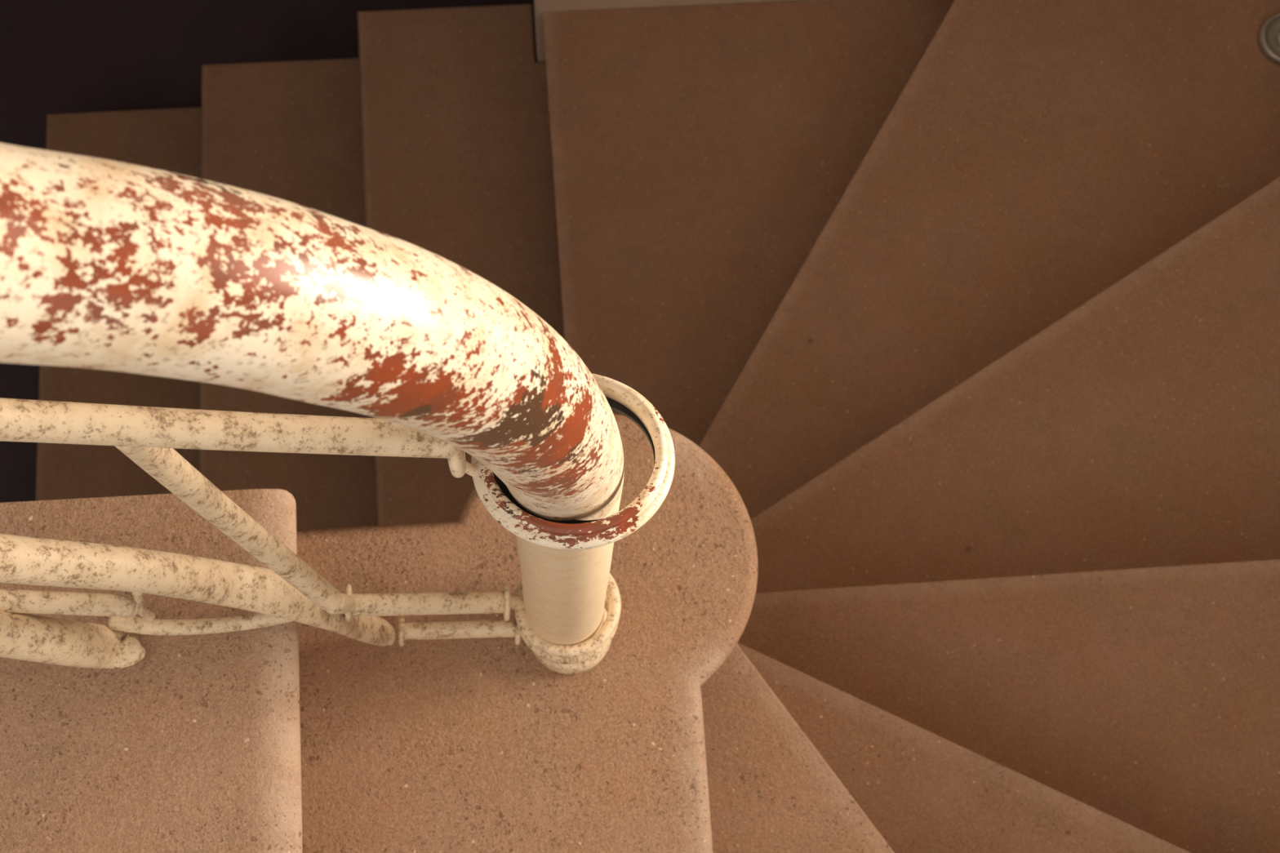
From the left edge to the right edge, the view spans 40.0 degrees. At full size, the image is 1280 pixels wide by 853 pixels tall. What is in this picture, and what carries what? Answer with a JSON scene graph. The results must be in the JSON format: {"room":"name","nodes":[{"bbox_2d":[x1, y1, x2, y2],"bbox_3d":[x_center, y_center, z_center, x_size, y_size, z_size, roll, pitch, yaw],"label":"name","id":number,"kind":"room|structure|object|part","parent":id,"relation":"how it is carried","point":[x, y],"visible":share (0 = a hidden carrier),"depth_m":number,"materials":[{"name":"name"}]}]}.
{"room":"stairwell","nodes":[
{"label":"stairwell","id":0,"kind":"room"},
{"bbox_2d":[0,0,537,502],"bbox_3d":[-0.285,0.110,3.235,3.160,0.100,3.150,-3,77,-3],"label":"floor","id":1,"kind":"structure","parent":0,"point":[57,56],"depth_m":3.35,"materials":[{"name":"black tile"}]},
{"bbox_2d":[35,106,201,501],"bbox_3d":[-0.859,0.036,3.094,0.365,0.170,1.202,-3,77,-3],"label":"stone step","id":2,"kind":"structure","parent":1,"relation":"on","point":[168,140],"depth_m":3.03,"materials":[{"name":"brown stone"}]},
{"bbox_2d":[200,57,377,529],"bbox_3d":[-0.549,-0.019,2.942,0.350,0.170,1.204,-3,77,-3],"label":"stone step","id":3,"kind":"structure","parent":2,"relation":"on","point":[287,131],"depth_m":2.95,"materials":[{"name":"brown stone"}]},
{"bbox_2d":[356,3,564,525],"bbox_3d":[-0.246,-0.074,2.791,0.352,0.170,1.207,-3,77,-3],"label":"stone step","id":4,"kind":"structure","parent":3,"relation":"on","point":[457,150],"depth_m":2.78,"materials":[{"name":"brown stone"}]},
{"bbox_2d":[542,0,955,445],"bbox_3d":[0.224,-0.179,2.657,0.693,0.170,0.918,-3,77,-3],"label":"stone step","id":5,"kind":"structure","parent":4,"relation":"on","point":[701,154],"depth_m":2.62,"materials":[{"name":"brown stone"}]},
{"bbox_2d":[698,0,1279,519],"bbox_3d":[0.499,-0.346,2.523,1.532,0.183,0.572,-33,80,-9],"label":"stone step","id":6,"kind":"structure","parent":5,"relation":"on","point":[1036,155],"depth_m":2.44,"materials":[{"name":"brown stone"}]},
{"bbox_2d":[751,177,1279,593],"bbox_3d":[0.600,-0.117,2.306,1.217,0.170,0.783,-3,77,-3],"label":"stone step","id":7,"kind":"structure","parent":6,"relation":"on","point":[1140,428],"depth_m":2.18,"materials":[{"name":"brown stone"}]},
{"bbox_2d":[737,559,1279,852],"bbox_3d":[0.659,0.526,1.987,1.196,0.170,0.753,-3,77,-3],"label":"stone step","id":8,"kind":"structure","parent":7,"relation":"on","point":[1148,699],"depth_m":1.95,"materials":[{"name":"brown stone"}]},
{"bbox_2d":[737,642,1190,852],"bbox_3d":[0.641,0.843,1.739,1.586,0.170,0.680,25,78,4],"label":"stone step","id":9,"kind":"structure","parent":8,"relation":"on","point":[922,790],"depth_m":1.75,"materials":[{"name":"brown stone"}]},
{"bbox_2d":[700,644,894,852],"bbox_3d":[0.437,0.726,1.584,0.811,0.170,1.133,-3,77,-3],"label":"stone step","id":10,"kind":"structure","parent":9,"relation":"on","point":[771,790],"depth_m":1.58,"materials":[{"name":"brown stone"}]},
{"bbox_2d":[296,414,758,852],"bbox_3d":[-0.090,0.639,1.411,0.435,0.170,1.290,-3,77,-3],"label":"stone step","id":11,"kind":"structure","parent":10,"relation":"on","point":[462,745],"depth_m":1.42,"materials":[{"name":"brown stone"}]},
{"bbox_2d":[0,488,302,852],"bbox_3d":[-0.428,0.661,1.220,0.420,0.170,1.206,-3,77,-3],"label":"stone step","id":12,"kind":"structure","parent":11,"relation":"on","point":[193,745],"depth_m":1.24,"materials":[{"name":"brown stone"}]},
{"bbox_2d":[0,142,675,674],"bbox_3d":[-0.237,0.069,0.928,0.518,1.021,0.113,-10,78,-4],"label":"stair railing","id":13,"kind":"object","parent":11,"relation":"on","point":[107,264],"visible":1,"depth_m":0.65,"materials":[{"name":"white metal"}]},
{"bbox_2d":[124,591,139,619],"bbox_3d":[-0.342,0.119,1.182,0.015,0.017,0.021,-3,77,-3],"label":"washer","id":14,"kind":"object","parent":13,"relation":"in","point":[131,599],"depth_m":1.17,"materials":[{"name":"beige paint"}]},
{"bbox_3d":[-0.320,0.109,1.154,0.265,0.536,0.037,-3,77,-3],"label":"rail","id":15,"kind":"part","parent":13,"relation":"part of","materials":[{"name":"white metal"}]},
{"bbox_3d":[-0.128,-0.017,0.682,0.257,0.496,0.066,-7,77,-4],"label":"handrail","id":16,"kind":"part","parent":13,"relation":"part of","materials":[{"name":"white metal"}]},
{"bbox_2d":[344,583,351,622],"bbox_3d":[-0.212,0.128,1.280,0.006,0.027,0.027,-3,77,-3],"label":"washer","id":17,"kind":"object","parent":13,"relation":"in","point":[348,615],"depth_m":1.27,"materials":[{"name":"beige paint"}]},
{"bbox_2d":[398,617,404,646],"bbox_3d":[-0.188,0.162,1.391,0.006,0.024,0.024,-3,77,-3],"label":"washer","id":18,"kind":"object","parent":13,"relation":"in","point":[401,624],"depth_m":1.38,"materials":[{"name":"beige paint"}]},
{"bbox_2d":[447,447,466,478],"bbox_3d":[-0.092,0.013,0.879,0.008,0.026,0.026,-3,77,-3],"label":"washer","id":19,"kind":"object","parent":13,"relation":"in","point":[456,460],"depth_m":0.87,"materials":[{"name":"beige paint"}]},
{"bbox_2d":[503,583,510,621],"bbox_3d":[-0.102,0.135,1.353,0.006,0.029,0.029,-3,77,-3],"label":"washer","id":20,"kind":"object","parent":13,"relation":"in","point":[506,586],"depth_m":1.34,"materials":[{"name":"beige paint"}]},
{"bbox_2d":[514,625,520,644],"bbox_3d":[-0.097,0.165,1.398,0.005,0.017,0.017,-3,77,-3],"label":"washer","id":21,"kind":"object","parent":13,"relation":"in","point":[517,631],"depth_m":1.39,"materials":[{"name":"beige paint"}]},
{"bbox_3d":[-0.050,0.093,1.183,0.067,0.526,0.084,-3,77,-3],"label":"post","id":22,"kind":"part","parent":13,"relation":"part of","materials":[{"name":"white metal"}]},
{"bbox_3d":[0.918,-0.550,2.497,0.079,0.013,0.079,-3,77,-3],"label":"metal cap","id":23,"kind":"part","parent":6,"relation":"part of","materials":[{"name":"grey metal"}]},
{"bbox_2d":[533,0,810,62],"bbox_3d":[0.505,-1.317,2.050,1.342,2.900,0.993,-3,77,-3],"label":"wall","id":24,"kind":"structure","parent":0,"point":[540,6],"depth_m":2.66,"materials":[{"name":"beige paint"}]}
]}

